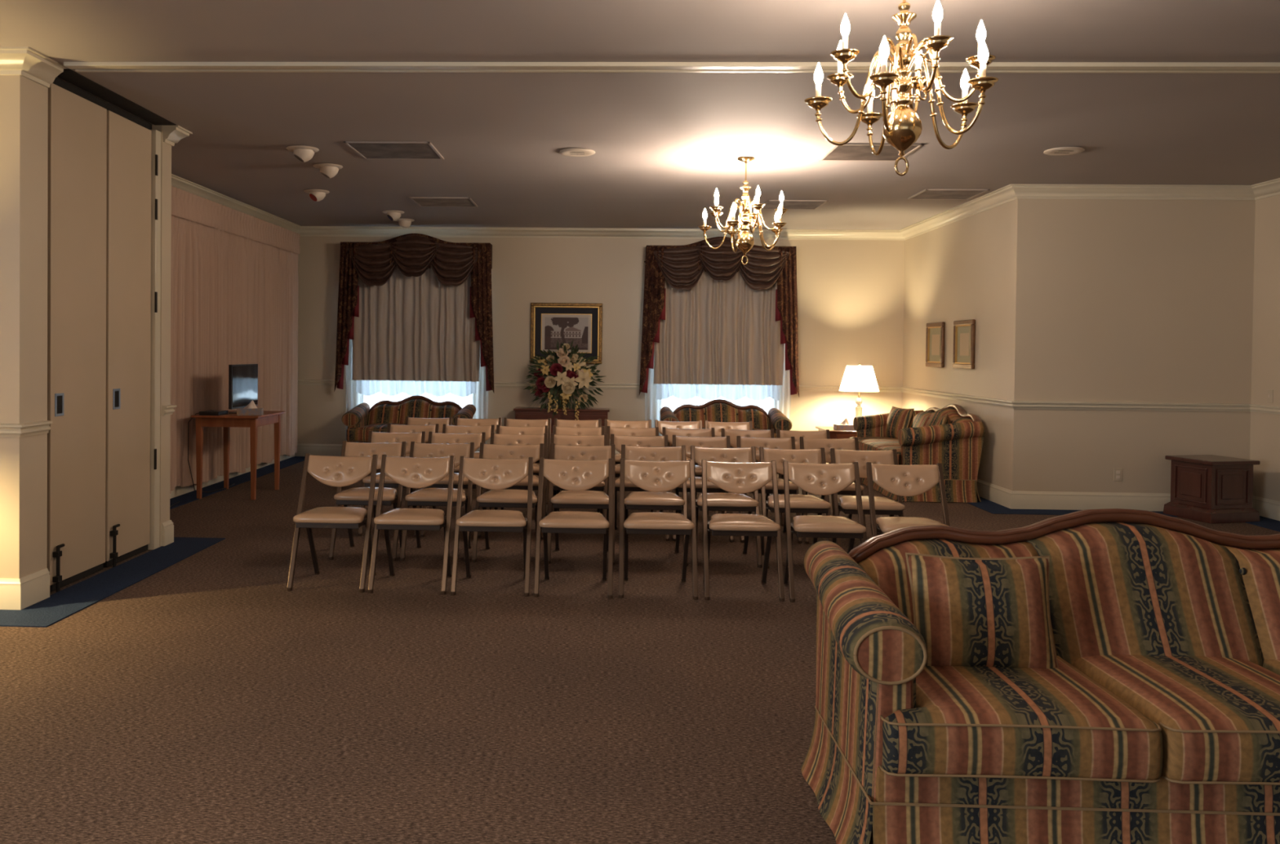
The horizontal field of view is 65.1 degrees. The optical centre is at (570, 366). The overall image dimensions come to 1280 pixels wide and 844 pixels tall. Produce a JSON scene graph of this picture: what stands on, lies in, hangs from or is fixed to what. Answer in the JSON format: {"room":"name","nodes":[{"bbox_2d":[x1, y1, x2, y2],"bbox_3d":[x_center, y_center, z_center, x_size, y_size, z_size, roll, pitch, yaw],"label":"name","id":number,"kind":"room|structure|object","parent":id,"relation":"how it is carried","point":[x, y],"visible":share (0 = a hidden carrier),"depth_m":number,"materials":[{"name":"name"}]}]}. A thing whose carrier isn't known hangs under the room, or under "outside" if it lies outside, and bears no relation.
{"room":"funeral home chapel","nodes":[
{"label":"funeral home chapel","id":0,"kind":"room"},
{"bbox_2d":[0,75,48,578],"bbox_3d":[-4.001,-0.189,5.396,2.250,2.911,0.260,1,1,2],"label":"wall pier","id":1,"kind":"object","parent":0,"point":[24,102],"visible":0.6,"depth_m":5.26,"materials":[{"name":"paint"}]},
{"bbox_2d":[0,568,49,609],"bbox_3d":[-4.112,1.259,0.858,2.150,0.165,9.375,1,1,2],"label":"baseboard","id":2,"kind":"object","parent":1,"relation":"attached to","point":[24,592],"visible":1,"depth_m":5.27,"materials":[{"name":"beige paint"}]},
{"bbox_2d":[151,124,171,546],"bbox_3d":[-3.326,-0.208,6.978,1.015,2.911,0.150,1,1,2],"label":"wall","id":3,"kind":"structure","parent":0,"point":[166,149],"depth_m":6.95,"materials":[{"name":"paint"}]},
{"bbox_2d":[53,77,151,129],"bbox_3d":[-2.946,-0.191,6.191,0.060,2.911,1.395,1,1,2],"label":"trim","id":4,"kind":"structure","parent":3,"relation":"in","point":[58,82],"depth_m":6.17,"materials":[{"name":"black"}]},
{"bbox_2d":[57,69,176,124],"bbox_3d":[-2.805,-1.644,6.180,0.150,0.005,1.360,1,1,2],"label":"trim","id":5,"kind":"structure","parent":3,"relation":"attached to","point":[69,76],"depth_m":6.09,"materials":[{"name":"black"}]},
{"bbox_2d":[147,129,160,549],"bbox_3d":[-2.852,-0.175,6.843,0.062,2.860,0.085,1,1,2],"label":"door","id":6,"kind":"structure","parent":3,"relation":"in","point":[156,135],"depth_m":6.82,"materials":[{"name":"beige paint"}]},
{"bbox_2d":[161,520,173,546],"bbox_3d":[-3.270,1.165,7.018,0.915,0.165,0.150,1,1,2],"label":"baseboard","id":7,"kind":"structure","parent":3,"relation":"attached to","point":[167,527],"depth_m":6.98,"materials":[{"name":"beige paint"}]},
{"bbox_2d":[163,124,192,146],"bbox_3d":[-3.196,-1.606,7.013,1.000,0.115,0.235,1,1,2],"label":"trim","id":8,"kind":"structure","parent":3,"relation":"attached to","point":[172,135],"depth_m":6.93,"materials":[{"name":"beige paint"}]},
{"bbox_2d":[297,235,905,445],"bbox_3d":[0.311,-0.263,12.608,7.875,2.911,0.120,1,1,2],"label":"wall","id":9,"kind":"structure","parent":0,"point":[851,293],"depth_m":12.54,"materials":[{"name":"paint"}]},
{"bbox_2d":[334,233,493,391],"bbox_3d":[-1.935,-0.655,12.424,1.996,1.972,0.397,1,1,2],"label":"window valance","id":10,"kind":"object","parent":9,"relation":"attached to","point":[375,264],"visible":1,"depth_m":12.31,"materials":[{"name":"fabric"}]},
{"bbox_2d":[345,266,488,451],"bbox_3d":[-1.938,-0.095,12.520,1.860,2.489,0.124,1,1,2],"label":"window curtain","id":11,"kind":"object","parent":10,"relation":"hanging from","point":[413,335],"visible":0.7,"depth_m":12.49,"materials":[{"name":"beige fabric"}]},
{"bbox_2d":[351,266,479,382],"bbox_3d":[-1.935,-0.572,12.480,1.612,1.515,0.060,1,1,2],"label":"drape","id":12,"kind":"object","parent":11,"relation":"hanging from","point":[407,329],"depth_m":12.48,"materials":[{"name":"beige fabric"}]},
{"bbox_2d":[529,302,602,364],"bbox_3d":[-0.058,-0.410,12.535,0.900,0.760,0.045,1,1,2],"label":"framed print","id":13,"kind":"object","parent":9,"relation":"attached to","point":[582,322],"visible":0.91,"depth_m":12.54,"materials":[{"name":"gold metal"}]},
{"bbox_2d":[493,382,639,389],"bbox_3d":[-0.057,0.245,12.554,2.106,0.069,0.032,1,1,2],"label":"trim","id":14,"kind":"structure","parent":9,"relation":"attached to","point":[496,384],"depth_m":12.54,"materials":[{"name":"beige paint"}]},
{"bbox_2d":[639,236,799,396],"bbox_3d":[1.828,-0.604,12.288,1.956,1.957,0.397,1,1,2],"label":"window valance","id":15,"kind":"object","parent":9,"relation":"attached to","point":[682,266],"visible":0.91,"depth_m":12.18,"materials":[{"name":"fabric"}]},
{"bbox_2d":[644,261,791,435],"bbox_3d":[1.825,-0.051,12.384,1.860,2.489,0.124,1,1,2],"label":"window curtain","id":16,"kind":"object","parent":15,"relation":"hanging from","point":[719,340],"visible":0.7,"depth_m":12.36,"materials":[{"name":"beige fabric"}]},
{"bbox_2d":[653,269,784,385],"bbox_3d":[1.829,-0.529,12.344,1.612,1.515,0.060,1,1,2],"label":"drape","id":17,"kind":"object","parent":16,"relation":"hanging from","point":[713,332],"depth_m":12.35,"materials":[{"name":"beige fabric"}]},
{"bbox_2d":[0,456,1279,843],"bbox_3d":[0.417,1.380,4.288,11.195,0.106,16.794,1,1,2],"label":"floor","id":18,"kind":"structure","parent":0,"point":[176,692],"depth_m":4.09,"materials":[{"name":"carpet"}]},
{"bbox_2d":[46,83,106,592],"bbox_3d":[-2.897,-0.155,5.882,0.082,2.850,0.620,1,1,2],"label":"partition panel","id":19,"kind":"object","parent":18,"relation":"on","point":[77,188],"visible":0.95,"depth_m":5.85,"materials":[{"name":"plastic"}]},
{"bbox_2d":[103,110,151,567],"bbox_3d":[-2.874,-0.165,6.508,0.082,2.850,0.578,1,1,2],"label":"partition panel","id":20,"kind":"object","parent":18,"relation":"on","point":[129,144],"visible":0.98,"depth_m":6.47,"materials":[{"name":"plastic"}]},
{"bbox_2d":[191,410,284,499],"bbox_3d":[-3.126,0.826,9.434,0.620,0.765,0.770,1,1,2],"label":"side table","id":21,"kind":"object","parent":18,"relation":"on","point":[226,421],"visible":0.84,"depth_m":9.10,"materials":[{"name":"brown wood"}]},
{"bbox_2d":[228,364,257,413],"bbox_3d":[-3.093,0.213,9.463,0.180,0.460,0.600,1,1,5],"label":"television","id":22,"kind":"object","parent":21,"relation":"on","point":[242,378],"visible":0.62,"depth_m":9.39,"materials":[{"name":"black plastic"}]},
{"bbox_2d":[286,453,377,592],"bbox_3d":[-1.392,0.908,5.929,0.450,0.755,0.457,1,1,2],"label":"folding chair","id":23,"kind":"object","parent":18,"relation":"on","point":[330,470],"visible":1,"depth_m":5.95,"materials":[{"name":"beige leather"}]},
{"bbox_2d":[328,440,406,560],"bbox_3d":[-1.360,0.894,6.783,0.450,0.755,0.457,1,1,2],"label":"folding chair","id":24,"kind":"object","parent":18,"relation":"on","point":[355,495],"visible":0.77,"depth_m":6.75,"materials":[{"name":"beige leather"}]},
{"bbox_2d":[357,431,425,537],"bbox_3d":[-1.348,0.881,7.623,0.450,0.755,0.457,1,1,1],"label":"folding chair","id":25,"kind":"object","parent":18,"relation":"on","point":[373,437],"visible":0.35,"depth_m":7.68,"materials":[{"name":"beige plastic"}]},
{"bbox_2d":[341,395,475,443],"bbox_3d":[-1.921,0.770,12.024,1.520,0.801,0.889,1,1,2],"label":"loveseat","id":26,"kind":"object","parent":18,"relation":"on","point":[361,420],"visible":0.36,"depth_m":12.18,"materials":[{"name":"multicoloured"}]},
{"bbox_2d":[346,423,404,442],"bbox_3d":[-2.264,0.791,11.973,0.672,0.190,0.762,1,1,2],"label":"seat cushion","id":27,"kind":"object","parent":26,"relation":"on","point":[356,433],"depth_m":11.61,"materials":[{"name":"multicoloured fabric"}]},
{"bbox_2d":[380,422,439,515],"bbox_3d":[-1.350,0.867,8.414,0.450,0.755,0.457,1,1,3],"label":"folding chair","id":28,"kind":"object","parent":18,"relation":"on","point":[391,428],"visible":0.23,"depth_m":8.48,"materials":[{"name":"beige plastic"}]},
{"bbox_2d":[368,454,454,595],"bbox_3d":[-0.923,0.914,5.902,0.450,0.755,0.457,1,1,2],"label":"folding chair","id":29,"kind":"object","parent":18,"relation":"on","point":[408,472],"visible":1,"depth_m":5.92,"materials":[{"name":"beige plastic"}]},
{"bbox_2d":[404,416,452,493],"bbox_3d":[-1.339,0.853,9.274,0.450,0.755,0.457,1,1,2],"label":"folding chair","id":30,"kind":"object","parent":18,"relation":"on","point":[409,420],"visible":0.29,"depth_m":9.34,"materials":[{"name":"leather"}]},
{"bbox_2d":[400,441,474,561],"bbox_3d":[-0.889,0.900,6.776,0.450,0.755,0.457,1,1,2],"label":"folding chair","id":31,"kind":"object","parent":18,"relation":"on","point":[424,496],"visible":0.7,"depth_m":6.75,"materials":[{"name":"beige leather"}]},
{"bbox_2d":[420,431,485,537],"bbox_3d":[-0.884,0.886,7.611,0.450,0.755,0.457,1,1,1],"label":"folding chair","id":32,"kind":"object","parent":18,"relation":"on","point":[433,437],"visible":0.42,"depth_m":7.66,"materials":[{"name":"beige plastic"}]},
{"bbox_2d":[435,423,494,509],"bbox_3d":[-0.875,0.873,8.376,0.450,0.755,0.457,1,1,3],"label":"folding chair","id":33,"kind":"object","parent":18,"relation":"on","point":[446,428],"visible":0.31,"depth_m":8.45,"materials":[{"name":"beige plastic"}]},
{"bbox_2d":[454,417,502,457],"bbox_3d":[-0.874,0.859,9.257,0.450,0.755,0.457,1,1,2],"label":"folding chair","id":34,"kind":"object","parent":18,"relation":"on","point":[458,421],"visible":0.3,"depth_m":9.32,"materials":[{"name":"leather"}]},
{"bbox_2d":[450,456,533,596],"bbox_3d":[-0.451,0.920,5.875,0.450,0.755,0.457,1,1,1],"label":"folding chair","id":35,"kind":"object","parent":18,"relation":"on","point":[487,473],"visible":1,"depth_m":5.89,"materials":[{"name":"beige leather"}]},
{"bbox_2d":[471,442,543,563],"bbox_3d":[-0.412,0.905,6.749,0.450,0.755,0.457,1,1,3],"label":"folding chair","id":36,"kind":"object","parent":18,"relation":"on","point":[504,498],"visible":0.77,"depth_m":6.75,"materials":[{"name":"beige leather"}]},
{"bbox_2d":[484,432,547,539],"bbox_3d":[-0.405,0.892,7.579,0.450,0.755,0.457,1,1,2],"label":"folding chair","id":37,"kind":"object","parent":18,"relation":"on","point":[495,438],"visible":0.36,"depth_m":7.63,"materials":[{"name":"beige leather"}]},
{"bbox_2d":[490,424,548,510],"bbox_3d":[-0.420,0.878,8.360,0.450,0.755,0.457,1,1,3],"label":"folding chair","id":38,"kind":"object","parent":18,"relation":"on","point":[500,429],"visible":0.25,"depth_m":8.43,"materials":[{"name":"beige plastic"}]},
{"bbox_2d":[503,417,551,504],"bbox_3d":[-0.413,0.864,9.240,0.450,0.755,0.457,1,1,2],"label":"folding chair","id":39,"kind":"object","parent":18,"relation":"on","point":[508,422],"visible":0.29,"depth_m":9.30,"materials":[{"name":"leather"}]},
{"bbox_2d":[513,406,609,433],"bbox_3d":[-0.114,0.857,12.348,1.170,0.672,0.399,1,1,2],"label":"base cabinet","id":40,"kind":"object","parent":18,"relation":"on","point":[521,412],"visible":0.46,"depth_m":12.18,"materials":[{"name":"brown wood"}]},
{"bbox_2d":[524,338,604,420],"bbox_3d":[-0.070,0.169,12.243,1.024,1.010,0.400,1,1,2],"label":"flower arrangement","id":41,"kind":"object","parent":40,"relation":"on","point":[563,377],"visible":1,"depth_m":12.18,"materials":[{"name":"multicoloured plant"}]},
{"bbox_2d":[533,457,613,599],"bbox_3d":[0.025,0.925,5.853,0.450,0.755,0.457,1,1,2],"label":"folding chair","id":42,"kind":"object","parent":18,"relation":"on","point":[566,474],"visible":1,"depth_m":5.88,"materials":[{"name":"beige leather"}]},
{"bbox_2d":[547,433,608,535],"bbox_3d":[0.055,0.897,7.568,0.450,0.755,0.457,1,1,2],"label":"folding chair","id":43,"kind":"object","parent":18,"relation":"on","point":[567,440],"visible":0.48,"depth_m":7.63,"materials":[{"name":"beige plastic"}]},
{"bbox_2d":[554,418,601,493],"bbox_3d":[0.055,0.869,9.223,0.450,0.755,0.457,1,1,2],"label":"folding chair","id":44,"kind":"object","parent":18,"relation":"on","point":[558,423],"visible":0.33,"depth_m":9.29,"materials":[{"name":"leather"}]},
{"bbox_2d":[552,425,604,516],"bbox_3d":[0.057,0.884,8.353,0.450,0.755,0.457,1,1,2],"label":"folding chair","id":45,"kind":"object","parent":18,"relation":"on","point":[556,430],"visible":0.28,"depth_m":8.42,"materials":[{"name":"beige plastic"}]},
{"bbox_2d":[546,443,615,564],"bbox_3d":[0.074,0.911,6.737,0.450,0.755,0.457,1,1,2],"label":"folding chair","id":46,"kind":"object","parent":18,"relation":"on","point":[597,500],"visible":0.72,"depth_m":6.71,"materials":[{"name":"beige leather"}]},
{"bbox_2d":[604,418,651,464],"bbox_3d":[0.523,0.875,9.206,0.450,0.755,0.457,1,1,1],"label":"folding chair","id":47,"kind":"object","parent":18,"relation":"on","point":[615,424],"visible":0.18,"depth_m":9.27,"materials":[{"name":"leather"}]},
{"bbox_2d":[606,426,659,512],"bbox_3d":[0.513,0.889,8.356,0.450,0.755,0.457,1,1,2],"label":"folding chair","id":48,"kind":"object","parent":18,"relation":"on","point":[610,430],"visible":0.31,"depth_m":8.42,"materials":[{"name":"beige plastic"}]},
{"bbox_2d":[610,434,669,541],"bbox_3d":[0.514,0.902,7.566,0.450,0.755,0.457,1,1,3],"label":"folding chair","id":49,"kind":"object","parent":18,"relation":"on","point":[618,440],"visible":0.4,"depth_m":7.62,"materials":[{"name":"leather"}]},
{"bbox_2d":[621,444,688,566],"bbox_3d":[0.553,0.916,6.720,0.450,0.755,0.457,1,1,3],"label":"folding chair","id":50,"kind":"object","parent":18,"relation":"on","point":[649,500],"visible":0.77,"depth_m":6.70,"materials":[{"name":"beige leather"}]},
{"bbox_2d":[618,457,697,599],"bbox_3d":[0.505,0.930,5.850,0.450,0.755,0.457,1,1,2],"label":"folding chair","id":51,"kind":"object","parent":18,"relation":"on","point":[650,476],"visible":1,"depth_m":5.87,"materials":[{"name":"beige leather"}]},
{"bbox_2d":[654,419,702,498],"bbox_3d":[0.992,0.880,9.189,0.450,0.755,0.457,1,1,1],"label":"folding chair","id":52,"kind":"object","parent":18,"relation":"on","point":[668,424],"visible":0.31,"depth_m":9.26,"materials":[{"name":"leather"}]},
{"bbox_2d":[662,426,718,515],"bbox_3d":[0.982,0.894,8.319,0.450,0.755,0.457,1,1,1],"label":"folding chair","id":53,"kind":"object","parent":18,"relation":"on","point":[669,432],"visible":0.27,"depth_m":8.38,"materials":[{"name":"beige plastic"}]},
{"bbox_2d":[671,435,733,542],"bbox_3d":[0.985,0.907,7.549,0.450,0.755,0.457,1,1,3],"label":"folding chair","id":54,"kind":"object","parent":18,"relation":"on","point":[677,441],"visible":0.44,"depth_m":7.60,"materials":[{"name":"beige leather"}]},
{"bbox_2d":[659,399,792,473],"bbox_3d":[1.806,0.813,11.889,1.520,0.801,0.889,1,1,2],"label":"loveseat","id":55,"kind":"object","parent":18,"relation":"on","point":[716,410],"visible":0.26,"depth_m":12.06,"materials":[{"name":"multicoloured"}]},
{"bbox_2d":[690,445,762,568],"bbox_3d":[1.026,0.922,6.697,0.450,0.755,0.457,1,1,2],"label":"folding chair","id":56,"kind":"object","parent":18,"relation":"on","point":[715,501],"visible":0.77,"depth_m":6.69,"materials":[{"name":"beige leather"}]},
{"bbox_2d":[704,420,754,499],"bbox_3d":[1.453,0.885,9.173,0.450,0.755,0.457,1,1,1],"label":"folding chair","id":57,"kind":"object","parent":18,"relation":"on","point":[717,426],"visible":0.27,"depth_m":9.24,"materials":[{"name":"leather"}]},
{"bbox_2d":[701,459,784,601],"bbox_3d":[0.987,0.936,5.828,0.450,0.755,0.457,1,1,2],"label":"folding chair","id":58,"kind":"object","parent":18,"relation":"on","point":[739,477],"visible":1,"depth_m":5.84,"materials":[{"name":"beige leather"}]},
{"bbox_2d":[720,427,774,513],"bbox_3d":[1.469,0.900,8.272,0.450,0.755,0.457,1,1,2],"label":"folding chair","id":59,"kind":"object","parent":18,"relation":"on","point":[733,433],"visible":0.32,"depth_m":8.34,"materials":[{"name":"beige plastic"}]},
{"bbox_2d":[730,428,776,447],"bbox_3d":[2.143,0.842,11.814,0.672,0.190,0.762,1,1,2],"label":"folding chair","id":60,"kind":"object","parent":18,"relation":"on","point":[775,429],"depth_m":11.76,"materials":[{"name":"leather"}]},
{"bbox_2d":[736,435,802,543],"bbox_3d":[1.476,0.913,7.526,0.450,0.755,0.457,1,1,2],"label":"folding chair","id":61,"kind":"object","parent":18,"relation":"on","point":[742,442],"visible":0.48,"depth_m":7.58,"materials":[{"name":"beige leather"}]},
{"bbox_2d":[759,446,832,568],"bbox_3d":[1.486,0.927,6.660,0.450,0.755,0.457,1,1,2],"label":"folding chair","id":62,"kind":"object","parent":18,"relation":"on","point":[806,504],"visible":0.72,"depth_m":6.68,"materials":[{"name":"beige leather"}]},
{"bbox_2d":[776,428,834,525],"bbox_3d":[1.927,0.906,8.245,0.450,0.755,0.457,1,1,2],"label":"folding chair","id":63,"kind":"object","parent":18,"relation":"on","point":[780,433],"visible":0.23,"depth_m":8.31,"materials":[{"name":"beige plastic"}]},
{"bbox_2d":[782,461,866,602],"bbox_3d":[1.464,0.942,5.801,0.450,0.755,0.457,1,1,3],"label":"folding chair","id":64,"kind":"object","parent":18,"relation":"on","point":[822,479],"visible":0.96,"depth_m":5.82,"materials":[{"name":"beige plastic"}]},
{"bbox_2d":[799,436,866,543],"bbox_3d":[1.950,0.918,7.504,0.450,0.755,0.457,1,1,3],"label":"folding chair","id":65,"kind":"object","parent":18,"relation":"on","point":[851,444],"visible":0.43,"depth_m":7.56,"materials":[{"name":"beige leather"}]},
{"bbox_2d":[815,426,857,439],"bbox_3d":[3.276,0.989,11.782,0.660,0.500,0.669,1,1,2],"label":"end table","id":66,"kind":"object","parent":18,"relation":"on","point":[834,434],"visible":0.2,"depth_m":11.49,"materials":[{"name":"brown wood"}]},
{"bbox_2d":[839,363,879,417],"bbox_3d":[3.411,0.352,11.841,0.463,0.775,0.463,1,1,2],"label":"table lamp","id":67,"kind":"object","parent":66,"relation":"on","point":[862,379],"visible":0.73,"depth_m":11.69,"materials":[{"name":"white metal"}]},
{"bbox_2d":[830,448,905,547],"bbox_3d":[1.956,0.933,6.623,0.450,0.755,0.457,1,1,3],"label":"folding chair","id":68,"kind":"object","parent":18,"relation":"on","point":[847,504],"visible":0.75,"depth_m":6.65,"materials":[{"name":"beige leather"}]},
{"bbox_2d":[876,445,901,465],"bbox_3d":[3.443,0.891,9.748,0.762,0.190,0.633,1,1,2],"label":"folding chair","id":69,"kind":"object","parent":18,"relation":"on","point":[898,448],"depth_m":9.78,"materials":[{"name":"leather"}]},
{"bbox_2d":[866,462,950,537],"bbox_3d":[1.951,0.947,5.785,0.450,0.755,0.457,1,1,2],"label":"folding chair","id":70,"kind":"object","parent":18,"relation":"on","point":[896,479],"visible":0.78,"depth_m":5.82,"materials":[{"name":"beige leather"}]},
{"bbox_2d":[849,404,984,502],"bbox_3d":[3.541,0.822,10.323,0.915,0.873,1.960,1,1,2],"label":"sofa","id":71,"kind":"object","parent":18,"relation":"on","point":[957,445],"visible":0.7,"depth_m":9.41,"materials":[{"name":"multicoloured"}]},
{"bbox_2d":[850,436,897,450],"bbox_3d":[3.485,0.872,10.906,0.762,0.190,0.633,1,1,2],"label":"seat cushion","id":72,"kind":"object","parent":71,"relation":"on","point":[862,440],"depth_m":10.73,"materials":[{"name":"fabric"}]},
{"bbox_2d":[863,440,900,450],"bbox_3d":[3.464,0.881,10.327,0.762,0.190,0.509,1,1,2],"label":"seat cushion","id":73,"kind":"object","parent":71,"relation":"on","point":[872,445],"depth_m":10.30,"materials":[{"name":"fabric"}]},
{"bbox_2d":[883,406,914,438],"bbox_3d":[3.558,0.634,10.874,0.184,0.371,0.430,0,1,-13],"label":"throw pillow","id":74,"kind":"object","parent":71,"relation":"on","point":[898,419],"visible":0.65,"depth_m":10.79,"materials":[{"name":"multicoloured fabric"}]},
{"bbox_2d":[800,508,1279,843],"bbox_3d":[1.834,0.926,2.996,2.180,0.873,0.915,1,1,2],"label":"sofa","id":75,"kind":"object","parent":18,"relation":"on","point":[1157,720],"visible":0.92,"depth_m":2.71,"materials":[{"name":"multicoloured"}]},
{"bbox_2d":[905,552,1058,668],"bbox_3d":[1.237,0.750,3.013,0.438,0.350,0.180,1,1,7],"label":"throw pillow","id":76,"kind":"object","parent":75,"relation":"on","point":[967,611],"visible":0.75,"depth_m":2.96,"materials":[{"name":"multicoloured fabric"}]},
{"bbox_2d":[881,654,1162,780],"bbox_3d":[1.181,0.980,2.945,0.712,0.190,0.762,1,1,2],"label":"seat cushion","id":77,"kind":"object","parent":75,"relation":"on","point":[1064,722],"depth_m":2.58,"materials":[{"name":"multicoloured fabric"}]},
{"bbox_2d":[1072,654,1279,782],"bbox_3d":[1.830,0.987,2.921,0.572,0.190,0.762,1,1,2],"label":"seat cushion","id":78,"kind":"object","parent":75,"relation":"on","point":[1218,716],"depth_m":2.66,"materials":[{"name":"multicoloured fabric"}]},
{"bbox_2d":[1262,658,1279,675],"bbox_3d":[2.480,0.995,2.898,0.712,0.190,0.762,1,1,2],"label":"seat cushion","id":79,"kind":"object","parent":75,"relation":"on","point":[1272,664],"depth_m":3.07,"materials":[{"name":"fabric"}]},
{"bbox_2d":[1163,454,1260,523],"bbox_3d":[5.545,1.056,8.663,0.503,0.520,0.503,0,1,-13],"label":"pedestal","id":80,"kind":"object","parent":18,"relation":"on","point":[1205,488],"visible":1,"depth_m":8.48,"materials":[{"name":"brown wood"}]},
{"bbox_2d":[0,0,1279,230],"bbox_3d":[0.449,-1.627,4.237,11.195,0.100,16.794,1,1,2],"label":"ceiling","id":81,"kind":"structure","parent":0,"point":[663,144],"depth_m":6.05,"materials":[{"name":"paint"}]},
{"bbox_2d":[0,46,66,88],"bbox_3d":[-4.039,-1.511,0.810,2.235,0.115,9.375,1,1,2],"label":"trim","id":82,"kind":"structure","parent":81,"relation":"attached to","point":[27,62],"depth_m":5.20,"materials":[{"name":"beige paint"}]},
{"bbox_2d":[285,145,319,162],"bbox_3d":[-2.044,-1.629,7.616,0.244,0.150,0.244,0,1,-23],"label":"spotlight","id":83,"kind":"object","parent":81,"relation":"attached to","point":[304,153],"visible":0.98,"depth_m":7.56,"materials":[{"name":"beige plastic"}]},
{"bbox_2d":[343,141,444,159],"bbox_3d":[-1.341,-1.648,7.658,0.640,0.013,0.640,1,1,2],"label":"ceiling vent","id":84,"kind":"object","parent":81,"relation":"in","point":[408,150],"visible":1,"depth_m":7.62,"materials":[{"name":"beige metal"}]},
{"bbox_2d":[408,196,478,207],"bbox_3d":[-1.309,-1.693,10.328,0.620,0.013,0.620,1,1,2],"label":"ceiling vent","id":85,"kind":"object","parent":81,"relation":"in","point":[424,202],"visible":1,"depth_m":10.31,"materials":[{"name":"beige"}]},
{"bbox_2d":[63,62,1279,73],"bbox_3d":[1.572,-1.572,5.274,8.585,0.023,0.145,1,1,2],"label":"trim","id":86,"kind":"structure","parent":81,"relation":"attached to","point":[99,67],"depth_m":5.29,"materials":[{"name":"beige paint"}]},
{"bbox_2d":[697,156,788,265],"bbox_3d":[1.347,-1.209,7.837,0.692,0.836,0.697,1,1,2],"label":"chandelier","id":87,"kind":"object","parent":81,"relation":"hanging from","point":[744,242],"visible":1,"depth_m":7.79,"materials":[{"name":"gold metal"}]},
{"bbox_2d":[760,200,828,209],"bbox_3d":[2.271,-1.652,10.249,0.600,0.013,0.600,1,1,2],"label":"ceiling vent","id":88,"kind":"object","parent":81,"relation":"in","point":[769,204],"visible":0.82,"depth_m":10.21,"materials":[{"name":"beige"}]},
{"bbox_2d":[818,143,923,161],"bbox_3d":[2.242,-1.607,7.529,0.620,0.013,0.620,1,1,2],"label":"ceiling vent","id":89,"kind":"object","parent":81,"relation":"in","point":[847,152],"visible":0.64,"depth_m":7.54,"materials":[{"name":"beige metal"}]},
{"bbox_2d":[804,0,999,176],"bbox_3d":[1.286,-1.143,3.801,0.696,0.836,0.690,0,1,-35],"label":"chandelier","id":90,"kind":"object","parent":81,"relation":"hanging from","point":[902,127],"visible":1,"depth_m":3.77,"materials":[{"name":"gold metal"}]},
{"bbox_2d":[906,188,990,199],"bbox_3d":[3.563,-1.625,9.472,0.580,0.013,0.580,1,1,2],"label":"ceiling vent","id":91,"kind":"object","parent":81,"relation":"in","point":[927,193],"visible":1,"depth_m":9.45,"materials":[{"name":"beige"}]},
{"bbox_2d":[1043,146,1084,155],"bbox_3d":[3.639,-1.585,7.382,0.276,0.016,0.276,1,1,2],"label":"ceiling speaker","id":92,"kind":"object","parent":81,"relation":"in","point":[1061,151],"visible":1,"depth_m":7.36,"materials":[{"name":"beige plastic"}]},
{"bbox_2d":[902,200,1012,488],"bbox_3d":[4.124,-0.190,10.767,0.120,2.911,3.286,1,1,2],"label":"wall","id":93,"kind":"structure","parent":0,"point":[959,270],"depth_m":10.15,"materials":[{"name":"paint"}]},
{"bbox_2d":[169,443,1279,520],"bbox_3d":[1.035,1.258,4.263,9.720,0.165,16.554,1,1,2],"label":"baseboard","id":94,"kind":"structure","parent":93,"relation":"attached to","point":[1266,508],"depth_m":9.00,"materials":[{"name":"beige paint"}]},
{"bbox_2d":[171,173,1279,239],"bbox_3d":[1.065,-1.513,4.217,9.720,0.115,16.554,1,1,2],"label":"trim","id":95,"kind":"structure","parent":93,"relation":"attached to","point":[1010,193],"depth_m":11.27,"materials":[{"name":"beige paint"}]},
{"bbox_2d":[925,321,945,367],"bbox_3d":[4.058,-0.237,11.148,0.035,0.496,0.550,1,1,2],"label":"frame","id":96,"kind":"object","parent":93,"relation":"attached to","point":[935,333],"visible":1,"depth_m":11.14,"materials":[{"name":"brown metal"}]},
{"bbox_2d":[952,319,975,368],"bbox_3d":[4.026,-0.222,10.248,0.035,0.496,0.550,1,1,2],"label":"frame","id":97,"kind":"object","parent":93,"relation":"attached to","point":[964,331],"visible":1,"depth_m":10.24,"materials":[{"name":"brown metal"}]},
{"bbox_2d":[1007,199,1255,493],"bbox_3d":[5.104,-0.151,9.028,2.205,2.911,0.120,1,1,2],"label":"wall","id":98,"kind":"structure","parent":0,"point":[1113,300],"depth_m":8.97,"materials":[{"name":"paint"}]},
{"bbox_2d":[1249,194,1279,502],"bbox_3d":[5.905,-0.031,2.361,0.120,2.911,13.148,1,1,2],"label":"wall","id":99,"kind":"structure","parent":0,"point":[1264,435],"depth_m":8.74,"materials":[{"name":"paint"}]},
{"bbox_2d":[799,385,1279,414],"bbox_3d":[5.473,0.442,4.373,2.769,0.069,16.930,0,1,-10],"label":"trim","id":100,"kind":"structure","parent":99,"relation":"attached to","point":[975,399],"depth_m":8.98,"materials":[{"name":"beige paint"}]},
{"bbox_3d":[-3.669,-0.260,9.869,0.120,2.911,5.644,1,1,2],"label":"wall","id":101,"kind":"structure","parent":0,"visible":0},
{"bbox_2d":[169,186,300,493],"bbox_3d":[-3.525,-0.229,9.822,0.122,2.747,5.439,1,1,2],"label":"curtain","id":102,"kind":"object","parent":101,"relation":"attached to","point":[234,273],"visible":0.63,"depth_m":10.19,"materials":[{"name":"beige fabric"}]},
{"bbox_3d":[-5.235,-0.125,0.748,0.120,2.911,9.120,1,1,2],"label":"wall","id":103,"kind":"structure","parent":0,"visible":0},
{"bbox_2d":[0,420,52,437],"bbox_3d":[-4.096,0.397,0.843,2.162,0.069,9.375,1,1,2],"label":"trim","id":104,"kind":"structure","parent":103,"relation":"attached to","point":[17,430],"depth_m":5.25,"materials":[{"name":"beige paint"}]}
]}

